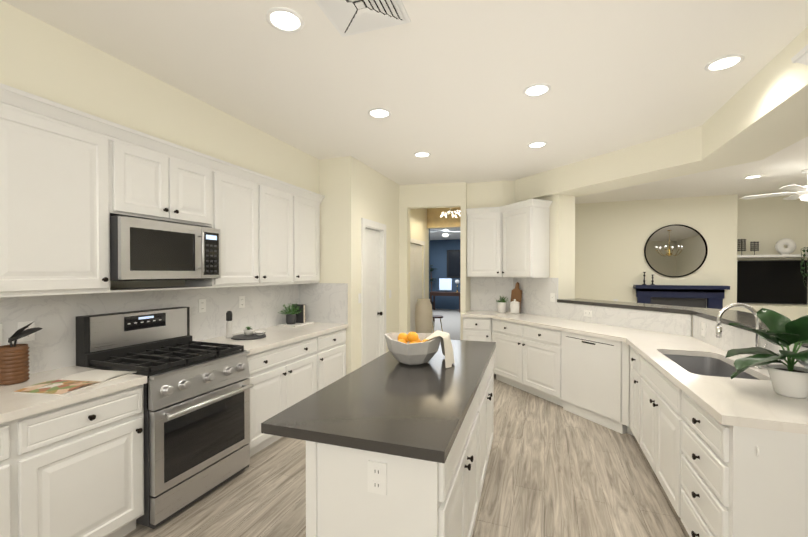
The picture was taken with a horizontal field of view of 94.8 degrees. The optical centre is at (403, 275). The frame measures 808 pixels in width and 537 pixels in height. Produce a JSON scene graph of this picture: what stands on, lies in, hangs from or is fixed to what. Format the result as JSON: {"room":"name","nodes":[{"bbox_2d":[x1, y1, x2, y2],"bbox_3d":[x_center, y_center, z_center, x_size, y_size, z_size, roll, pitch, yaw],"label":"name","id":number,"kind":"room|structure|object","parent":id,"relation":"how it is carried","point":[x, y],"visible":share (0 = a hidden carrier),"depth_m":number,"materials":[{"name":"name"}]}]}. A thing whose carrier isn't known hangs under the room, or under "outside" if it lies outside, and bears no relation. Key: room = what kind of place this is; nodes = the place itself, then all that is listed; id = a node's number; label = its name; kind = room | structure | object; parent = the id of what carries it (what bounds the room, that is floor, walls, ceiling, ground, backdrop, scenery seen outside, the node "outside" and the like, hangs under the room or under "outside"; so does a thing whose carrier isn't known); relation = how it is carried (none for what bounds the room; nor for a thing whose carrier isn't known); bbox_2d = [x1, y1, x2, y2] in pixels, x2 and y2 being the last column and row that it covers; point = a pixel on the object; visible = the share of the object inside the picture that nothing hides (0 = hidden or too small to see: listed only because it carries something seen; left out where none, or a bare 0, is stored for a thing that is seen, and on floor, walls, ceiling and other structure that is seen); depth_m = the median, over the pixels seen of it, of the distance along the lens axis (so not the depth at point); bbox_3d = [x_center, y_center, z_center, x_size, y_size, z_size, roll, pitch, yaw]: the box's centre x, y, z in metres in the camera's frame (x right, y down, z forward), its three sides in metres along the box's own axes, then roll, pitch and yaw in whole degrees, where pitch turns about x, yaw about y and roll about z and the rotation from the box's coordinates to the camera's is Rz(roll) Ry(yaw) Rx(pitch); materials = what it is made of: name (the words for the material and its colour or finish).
{"room":"kitchen","nodes":[
{"label":"kitchen","id":0,"kind":"room"},
{"bbox_2d":[0,0,398,374],"bbox_3d":[1.980,0.057,2.430,8.720,2.870,11.600,0,1,21],"label":"wall","id":1,"kind":"structure","parent":0,"point":[41,58],"depth_m":3.00,"materials":[{"name":"white paint"}]},
{"bbox_2d":[0,99,115,297],"bbox_3d":[-2.074,-0.383,2.089,0.324,0.955,0.600,0,1,21],"label":"upper cabinet","id":2,"kind":"object","parent":1,"relation":"attached to","point":[72,180],"depth_m":2.04,"materials":[{"name":"white wood"}]},
{"bbox_2d":[116,135,215,226],"bbox_3d":[-1.833,-0.631,2.723,0.324,0.470,0.760,0,1,21],"label":"upper cabinet","id":3,"kind":"object","parent":1,"relation":"attached to","point":[152,183],"depth_m":2.62,"materials":[{"name":"white wood"}]},
{"bbox_2d":[110,216,220,280],"bbox_3d":[-1.773,-0.173,2.704,0.455,0.406,0.756,0,1,21],"label":"over-the-range microwave","id":4,"kind":"object","parent":3,"relation":"attached to","point":[144,249],"visible":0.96,"depth_m":2.53,"materials":[{"name":"silver metal"}]},
{"bbox_2d":[184,167,295,286],"bbox_3d":[-1.516,-0.395,3.562,0.324,0.955,1.030,0,1,21],"label":"upper cabinet","id":5,"kind":"object","parent":1,"relation":"attached to","point":[256,221],"depth_m":3.43,"materials":[{"name":"white wood"}]},
{"bbox_2d":[296,195,319,282],"bbox_3d":[-1.243,-0.401,4.284,0.324,0.955,0.515,0,1,21],"label":"upper cabinet","id":6,"kind":"object","parent":1,"relation":"attached to","point":[307,210],"depth_m":4.22,"materials":[{"name":"white wood"}]},
{"bbox_2d":[366,229,382,363],"bbox_3d":[-0.418,0.426,4.923,0.102,2.072,0.526,0,1,21],"label":"pantry door","id":7,"kind":"structure","parent":1,"relation":"in","point":[373,313],"depth_m":4.96,"materials":[{"name":"white wood"}]},
{"bbox_2d":[358,290,390,302],"bbox_3d":[-0.368,0.270,4.972,0.008,0.116,1.020,0,1,21],"label":"switch plates","id":8,"kind":"object","parent":1,"relation":"attached to","point":[359,298],"visible":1,"depth_m":4.53,"materials":[{"name":"plastic"}]},
{"bbox_2d":[2,0,807,239],"bbox_3d":[1.859,-1.448,5.885,11.400,0.080,18.000,0,1,21],"label":"ceiling","id":9,"kind":"structure","parent":0,"point":[445,83],"depth_m":2.54,"materials":[{"name":"white paint"}]},
{"bbox_2d":[266,7,303,32],"bbox_3d":[-0.638,-1.370,1.997,0.195,0.010,0.195,0,1,-18],"label":"recessed light","id":10,"kind":"object","parent":9,"relation":"in","point":[283,19],"depth_m":1.99,"materials":[{"name":"white plastic"}]},
{"bbox_2d":[314,0,410,36],"bbox_3d":[-0.221,-1.365,1.871,0.410,0.016,0.410,0,1,18],"label":"ceiling vent","id":11,"kind":"object","parent":9,"relation":"in","point":[348,17],"visible":1,"depth_m":1.94,"materials":[{"name":"white metal"}]},
{"bbox_2d":[368,108,390,117],"bbox_3d":[-0.209,-1.379,3.160,0.195,0.010,0.195,0,0,-3],"label":"recessed light","id":12,"kind":"object","parent":9,"relation":"in","point":[375,112],"depth_m":3.15,"materials":[{"name":"white plastic"}]},
{"bbox_2d":[414,152,430,156],"bbox_3d":[0.209,-1.389,4.264,0.195,0.010,0.195,0,0,-3],"label":"recessed light","id":13,"kind":"object","parent":9,"relation":"in","point":[418,154],"depth_m":4.26,"materials":[{"name":"white plastic"}]},
{"bbox_2d":[430,228,458,236],"bbox_3d":[1.065,-1.215,9.650,1.246,0.450,1.233,0,1,21],"label":"ceiling fan","id":14,"kind":"object","parent":9,"relation":"hanging from","point":[445,232],"visible":0.79,"depth_m":9.53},
{"bbox_2d":[523,83,550,96],"bbox_3d":[0.987,-1.376,2.761,0.195,0.010,0.195,0,0,12],"label":"recessed light","id":15,"kind":"object","parent":9,"relation":"in","point":[539,89],"depth_m":2.75,"materials":[{"name":"white plastic"}]},
{"bbox_2d":[527,141,546,147],"bbox_3d":[1.411,-1.386,3.937,0.195,0.010,0.195,0,0,-3],"label":"recessed light","id":16,"kind":"object","parent":9,"relation":"in","point":[538,144],"depth_m":3.92,"materials":[{"name":"white plastic"}]},
{"bbox_2d":[705,54,744,71],"bbox_3d":[2.071,-1.373,2.405,0.195,0.010,0.195,0,0,-3],"label":"recessed light","id":17,"kind":"object","parent":9,"relation":"in","point":[725,62],"depth_m":2.39,"materials":[{"name":"white plastic"}]},
{"bbox_2d":[744,175,762,178],"bbox_3d":[4.935,-1.397,5.255,0.195,0.010,0.195,0,0,-3],"label":"recessed light","id":18,"kind":"object","parent":9,"relation":"in","point":[753,176],"depth_m":5.23,"materials":[{"name":"white plastic"}]},
{"bbox_2d":[741,169,807,200],"bbox_3d":[5.371,-1.190,4.916,1.244,0.420,1.237,0,1,21],"label":"room ceiling fan","id":19,"kind":"object","parent":9,"relation":"hanging from","point":[802,193],"visible":1,"depth_m":4.93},
{"bbox_2d":[123,374,689,536],"bbox_3d":[1.859,1.492,5.909,11.400,0.060,18.000,0,1,21],"label":"floor","id":20,"kind":"structure","parent":0,"point":[554,470],"depth_m":2.59,"materials":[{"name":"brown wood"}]},
{"bbox_2d":[0,419,23,536],"bbox_3d":[-2.111,1.062,1.500,0.679,0.875,0.530,0,1,21],"label":"base cabinet","id":21,"kind":"object","parent":20,"relation":"on","point":[11,485],"depth_m":1.63,"materials":[{"name":"white wood"}]},
{"bbox_2d":[20,383,145,536],"bbox_3d":[-1.916,1.058,2.014,0.679,0.875,0.570,0,1,21],"label":"base cabinet","id":22,"kind":"object","parent":20,"relation":"on","point":[71,464],"depth_m":1.88,"materials":[{"name":"white wood"}]},
{"bbox_2d":[0,363,146,422],"bbox_3d":[-2.476,0.608,1.076,1.102,0.040,2.704,0,1,21],"label":"countertop","id":23,"kind":"structure","parent":22,"relation":"on","point":[12,405],"depth_m":1.85,"materials":[{"name":"white stone"}]},
{"bbox_2d":[0,321,42,384],"bbox_3d":[-2.111,0.414,2.039,0.135,0.330,0.175,0,1,21],"label":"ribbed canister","id":24,"kind":"object","parent":23,"relation":"on","point":[14,363],"visible":1,"depth_m":1.99,"materials":[{"name":"brown wood"}]},
{"bbox_2d":[13,370,135,394],"bbox_3d":[-1.774,0.572,2.037,0.284,0.013,0.426,0,0,9],"label":"open magazine","id":25,"kind":"object","parent":23,"relation":"on","point":[72,383],"visible":0.96,"depth_m":1.98,"materials":[{"name":"paper"}]},
{"bbox_2d":[76,307,253,528],"bbox_3d":[-1.611,0.875,2.606,0.790,1.230,0.749,0,1,21],"label":"range","id":26,"kind":"object","parent":20,"relation":"on","point":[196,420],"visible":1,"depth_m":2.45,"materials":[{"name":"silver metal"}]},
{"bbox_2d":[247,335,319,456],"bbox_3d":[-1.373,1.045,3.450,0.679,0.875,0.990,0,1,21],"label":"base cabinet","id":27,"kind":"object","parent":20,"relation":"on","point":[281,377],"depth_m":3.25,"materials":[{"name":"white wood"}]},
{"bbox_2d":[196,323,347,354],"bbox_3d":[-1.258,0.586,3.728,0.701,0.040,1.586,0,1,21],"label":"countertop","id":28,"kind":"structure","parent":27,"relation":"on","point":[276,336],"depth_m":3.53,"materials":[{"name":"white stone"}]},
{"bbox_2d":[226,311,265,339],"bbox_3d":[-1.430,0.441,3.424,0.300,0.252,0.300,0,1,21],"label":"tray","id":29,"kind":"object","parent":28,"relation":"on","point":[248,334],"visible":1,"depth_m":3.35,"materials":[{"name":"stone"}]},
{"bbox_2d":[277,303,313,326],"bbox_3d":[-1.268,0.433,4.245,0.277,0.254,0.409,0,1,21],"label":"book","id":30,"kind":"object","parent":28,"relation":"on","point":[295,316],"visible":1,"depth_m":4.21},
{"bbox_2d":[320,327,346,389],"bbox_3d":[-1.092,1.039,4.193,0.679,0.875,0.600,0,1,21],"label":"base cabinet","id":31,"kind":"object","parent":20,"relation":"on","point":[332,345],"depth_m":4.06,"materials":[{"name":"white wood"}]},
{"bbox_2d":[306,364,493,536],"bbox_3d":[0.195,1.055,2.304,0.632,0.876,2.000,0,1,21],"label":"kitchen island","id":32,"kind":"object","parent":20,"relation":"on","point":[349,494],"depth_m":1.41,"materials":[{"name":"white wood"}]},
{"bbox_2d":[261,340,495,467],"bbox_3d":[0.111,0.597,2.335,0.820,0.040,2.086,0,1,21],"label":"island countertop","id":33,"kind":"structure","parent":32,"relation":"on","point":[388,407],"depth_m":1.63,"materials":[{"name":"grey stone"}]},
{"bbox_2d":[385,330,454,367],"bbox_3d":[0.100,0.473,2.466,0.473,0.204,0.436,0,1,21],"label":"bowl","id":34,"kind":"object","parent":33,"relation":"on","point":[412,348],"visible":1,"depth_m":2.37,"materials":[{"name":"ceramic"},{"name":"orange fruit"},{"name":"fabric"}]},
{"bbox_2d":[415,299,432,332],"bbox_3d":[0.344,0.932,6.478,0.310,1.050,0.310,0,1,21],"label":"floor vase","id":35,"kind":"object","parent":20,"relation":"on","point":[423,315],"visible":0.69,"depth_m":6.35,"materials":[{"name":"white ceramic"}]},
{"bbox_2d":[432,309,459,339],"bbox_3d":[1.289,1.409,11.524,5.960,0.012,7.500,0,1,21],"label":"carpet floor","id":36,"kind":"structure","parent":20,"relation":"on","point":[450,320],"depth_m":11.18,"materials":[{"name":"white carpet"}]},
{"bbox_2d":[430,265,435,308],"bbox_3d":[1.120,0.457,15.259,0.529,1.827,0.470,0,1,21],"label":"potted plant","id":37,"kind":"object","parent":36,"relation":"on","point":[431,270],"visible":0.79,"depth_m":15.22,"materials":[{"name":"green plant"}]},
{"bbox_2d":[432,315,442,332],"bbox_3d":[0.754,1.187,8.778,0.340,0.479,0.351,0,1,21],"label":"stool","id":38,"kind":"object","parent":36,"relation":"on","point":[437,316],"visible":0.67,"depth_m":8.78,"materials":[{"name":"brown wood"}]},
{"bbox_2d":[430,291,459,311],"bbox_3d":[1.665,1.003,14.479,1.330,0.748,0.700,0,1,21],"label":"office desk","id":39,"kind":"object","parent":36,"relation":"on","point":[437,293],"visible":0.54,"depth_m":14.23,"materials":[{"name":"brown wood"}]},
{"bbox_2d":[439,278,459,291],"bbox_3d":[1.760,0.359,14.443,0.810,0.539,0.190,0,1,21],"label":"monitor","id":40,"kind":"object","parent":39,"relation":"on","point":[445,284],"visible":1,"depth_m":14.45,"materials":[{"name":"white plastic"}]},
{"bbox_2d":[561,331,626,433],"bbox_3d":[2.139,1.043,3.900,0.584,0.872,0.692,0,1,-24],"label":"dishwasher","id":41,"kind":"object","parent":20,"relation":"on","point":[591,378],"visible":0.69,"depth_m":3.74,"materials":[{"name":"white metal"}]},
{"bbox_2d":[622,413,629,433],"bbox_3d":[2.312,1.045,3.555,0.463,0.875,0.463,0,1,21],"label":"base cabinet","id":42,"kind":"object","parent":20,"relation":"on","point":[625,416],"depth_m":3.43,"materials":[{"name":"white wood"}]},
{"bbox_2d":[630,417,637,441],"bbox_3d":[2.222,1.050,3.034,0.582,0.875,0.300,0,1,21],"label":"base cabinet","id":43,"kind":"object","parent":20,"relation":"on","point":[633,420],"depth_m":3.16,"materials":[{"name":"white wood"}]},
{"bbox_2d":[638,417,677,514],"bbox_3d":[1.999,1.189,2.446,0.582,0.605,0.960,0,1,21],"label":"base cabinet","id":44,"kind":"object","parent":20,"relation":"on","point":[657,437],"depth_m":2.41,"materials":[{"name":"white wood"}]},
{"bbox_2d":[633,285,729,308],"bbox_3d":[4.932,0.813,6.663,1.390,1.285,0.200,0,1,21],"label":"fireplace mantel","id":45,"kind":"object","parent":20,"relation":"on","point":[687,295],"visible":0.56,"depth_m":6.65,"materials":[{"name":"blue paint"}]},
{"bbox_2d":[642,272,654,284],"bbox_3d":[4.473,0.049,6.801,0.200,0.240,0.068,0,1,21],"label":"candlesticks","id":46,"kind":"object","parent":45,"relation":"on","point":[652,281],"visible":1,"depth_m":6.80,"materials":[{"name":"black metal"}]},
{"bbox_2d":[674,421,807,536],"bbox_3d":[1.732,1.061,1.723,0.593,0.875,0.578,0,1,21],"label":"base cabinet","id":47,"kind":"object","parent":20,"relation":"on","point":[725,454],"depth_m":1.54,"materials":[{"name":"white wood"}]},
{"bbox_2d":[462,309,807,432],"bbox_3d":[1.486,0.586,3.653,2.419,0.041,4.025,0,1,21],"label":"countertop","id":48,"kind":"structure","parent":47,"relation":"on","point":[527,352],"depth_m":2.93,"materials":[{"name":"white stone"}]},
{"bbox_2d":[496,296,507,312],"bbox_3d":[1.465,0.417,5.573,0.206,0.264,0.242,0,1,21],"label":"potted plant","id":49,"kind":"object","parent":48,"relation":"on","point":[501,305],"visible":1,"depth_m":5.52,"materials":[{"name":"white ceramic"}]},
{"bbox_2d":[510,299,519,313],"bbox_3d":[1.627,0.445,5.432,0.155,0.210,0.138,0,1,21],"label":"lidded canister","id":50,"kind":"object","parent":48,"relation":"on","point":[514,306],"visible":1,"depth_m":5.38,"materials":[{"name":"white ceramic"}]},
{"bbox_2d":[511,282,521,307],"bbox_3d":[1.679,0.321,5.562,0.073,0.454,0.210,0,1,-24],"label":"cutting board","id":51,"kind":"object","parent":48,"relation":"on","point":[516,293],"visible":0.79,"depth_m":5.55,"materials":[{"name":"brown wood"}]},
{"bbox_2d":[666,353,753,376],"bbox_3d":[2.015,0.710,2.487,0.414,0.211,0.824,0,1,21],"label":"sink","id":52,"kind":"object","parent":48,"relation":"in","point":[696,362],"depth_m":2.81,"materials":[{"name":"silver metal"}]},
{"bbox_2d":[715,303,766,368],"bbox_3d":[2.136,0.376,2.361,0.247,0.402,0.084,0,1,21],"label":"faucet","id":53,"kind":"object","parent":48,"relation":"on","point":[718,330],"visible":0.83,"depth_m":2.36,"materials":[{"name":"silver metal"}]},
{"bbox_2d":[725,308,807,398],"bbox_3d":[1.853,0.375,1.796,0.470,0.411,0.530,0,1,21],"label":"potted plant","id":54,"kind":"object","parent":48,"relation":"on","point":[789,379],"depth_m":1.80,"materials":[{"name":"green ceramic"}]},
{"bbox_2d":[410,208,426,298],"bbox_3d":[0.111,0.019,6.815,0.121,2.870,1.680,0,1,21],"label":"wall","id":55,"kind":"structure","parent":0,"point":[423,221],"depth_m":7.25,"materials":[{"name":"white paint"}]},
{"bbox_2d":[410,243,421,331],"bbox_3d":[0.237,0.428,6.995,0.102,2.030,0.780,0,1,21],"label":"hall door","id":56,"kind":"structure","parent":55,"relation":"in","point":[415,272],"depth_m":6.93,"materials":[{"name":"beige paint"}]},
{"bbox_2d":[429,229,429,298],"bbox_3d":[-1.155,0.006,8.386,3.600,2.870,0.078,0,1,21],"label":"wall","id":57,"kind":"structure","parent":0,"point":[429,229],"depth_m":7.76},
{"bbox_2d":[427,207,460,298],"bbox_3d":[-0.033,0.011,7.848,6.080,2.870,0.130,0,1,21],"label":"wall","id":58,"kind":"structure","parent":0,"point":[434,221],"depth_m":7.49,"materials":[{"name":"white paint"}]},
{"bbox_2d":[430,239,459,308],"bbox_3d":[2.628,-0.051,15.079,5.940,2.870,0.120,0,1,21],"label":"wall","id":59,"kind":"structure","parent":0,"point":[438,249],"depth_m":15.41,"materials":[{"name":"blue paint"}]},
{"bbox_2d":[447,250,459,277],"bbox_3d":[2.140,-0.487,15.170,0.800,1.140,0.043,0,1,21],"label":"framed picture","id":60,"kind":"object","parent":59,"relation":"attached to","point":[453,263],"visible":0.61,"depth_m":15.19,"materials":[{"name":"black metal"}]},
{"bbox_2d":[399,180,514,339],"bbox_3d":[0.840,0.028,5.789,1.930,2.870,0.723,0,1,21],"label":"wall","id":61,"kind":"structure","parent":0,"point":[464,196],"depth_m":5.66,"materials":[{"name":"white paint"}]},
{"bbox_2d":[466,199,551,277],"bbox_3d":[1.483,-0.494,5.346,1.204,1.031,0.833,0,1,21],"label":"upper cabinet","id":62,"kind":"object","parent":61,"relation":"attached to","point":[510,240],"visible":1,"depth_m":5.29,"materials":[{"name":"white wood"}]},
{"bbox_2d":[506,277,557,316],"bbox_3d":[1.856,0.288,5.321,0.631,0.528,0.631,0,1,21],"label":"backsplash","id":63,"kind":"structure","parent":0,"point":[539,298],"depth_m":5.26,"materials":[{"name":"white stone"}]},
{"bbox_2d":[541,194,692,335],"bbox_3d":[1.912,0.046,3.628,1.915,2.870,4.192,0,1,21],"label":"wall","id":64,"kind":"structure","parent":0,"point":[562,240],"depth_m":4.98,"materials":[{"name":"white paint"}]},
{"bbox_2d":[557,298,807,346],"bbox_3d":[2.191,0.344,3.199,1.528,0.038,3.643,0,1,21],"label":"bar","id":65,"kind":"object","parent":64,"relation":"on","point":[746,319],"visible":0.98,"depth_m":3.55,"materials":[{"name":"grey stone"}]},
{"bbox_2d":[554,302,693,336],"bbox_3d":[2.362,0.460,4.199,1.136,0.203,1.136,0,1,21],"label":"backsplash","id":66,"kind":"structure","parent":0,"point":[588,318],"depth_m":3.99,"materials":[{"name":"white stone"}]},
{"bbox_2d":[515,26,807,202],"bbox_3d":[1.261,-1.208,1.253,2.280,0.320,8.670,0,1,21],"label":"soffit","id":67,"kind":"structure","parent":0,"point":[762,114],"depth_m":3.10,"materials":[{"name":"white paint"}]},
{"bbox_2d":[575,194,807,320],"bbox_3d":[5.216,0.027,5.867,5.100,2.870,2.720,0,1,21],"label":"wall","id":68,"kind":"structure","parent":0,"point":[611,239],"depth_m":6.78,"materials":[{"name":"white paint"}]},
{"bbox_2d":[644,224,707,276],"bbox_3d":[4.919,-0.450,6.746,0.960,0.960,0.030,0,1,21],"label":"round mirror","id":69,"kind":"object","parent":68,"relation":"attached to","point":[676,250],"visible":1,"depth_m":6.74,"materials":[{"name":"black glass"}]},
{"bbox_2d":[737,254,807,257],"bbox_3d":[6.851,-0.336,6.313,2.098,0.040,0.478,0,1,21],"label":"shelf","id":70,"kind":"object","parent":68,"relation":"attached to","point":[773,256],"visible":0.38,"depth_m":6.36,"materials":[{"name":"white wood"}]},
{"bbox_2d":[737,239,745,254],"bbox_3d":[6.014,-0.510,6.619,0.107,0.300,0.070,0,0,-9],"label":"figurine","id":71,"kind":"object","parent":70,"relation":"on","point":[741,244],"depth_m":6.62,"materials":[{"name":"black metal"}]},
{"bbox_2d":[750,241,758,254],"bbox_3d":[6.182,-0.484,6.556,0.107,0.250,0.070,0,0,-9],"label":"figurine","id":72,"kind":"object","parent":70,"relation":"on","point":[755,248],"depth_m":6.55,"materials":[{"name":"black metal"}]},
{"bbox_2d":[775,238,795,254],"bbox_3d":[6.576,-0.503,6.407,0.280,0.287,0.100,0,1,21],"label":"vase","id":73,"kind":"object","parent":70,"relation":"on","point":[781,249],"visible":0.94,"depth_m":6.38,"materials":[{"name":"white ceramic"}]},
{"bbox_2d":[800,247,807,288],"bbox_3d":[6.750,-0.103,6.147,0.398,0.751,0.249,0,1,21],"label":"potted plant","id":74,"kind":"object","parent":70,"relation":"on","point":[805,250],"visible":1,"depth_m":6.11,"materials":[{"name":"green plant"}]},
{"bbox_2d":[737,260,807,303],"bbox_3d":[6.503,0.111,6.671,1.100,0.770,0.057,0,1,21],"label":"screen","id":75,"kind":"object","parent":68,"relation":"attached to","point":[772,281],"visible":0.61,"depth_m":6.62,"materials":[{"name":"black glass"}]},
{"bbox_2d":[791,44,807,64],"bbox_3d":[1.833,-0.745,1.010,0.601,0.598,1.273,0,1,21],"label":"air vent","id":76,"kind":"object","parent":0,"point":[801,56],"visible":1,"depth_m":1.65,"materials":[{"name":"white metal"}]},
{"bbox_3d":[0.756,-1.407,6.644,1.180,0.010,1.540,0,1,21],"label":"ceiling","id":77,"kind":"structure","parent":0,"visible":0},
{"bbox_2d":[440,210,459,217],"bbox_3d":[0.813,-1.219,6.545,0.363,0.363,0.334,0,1,21],"label":"chandelier","id":78,"kind":"object","parent":77,"relation":"hanging from","point":[452,213],"visible":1,"depth_m":6.54,"materials":[{"name":"silver metal"}]}
]}

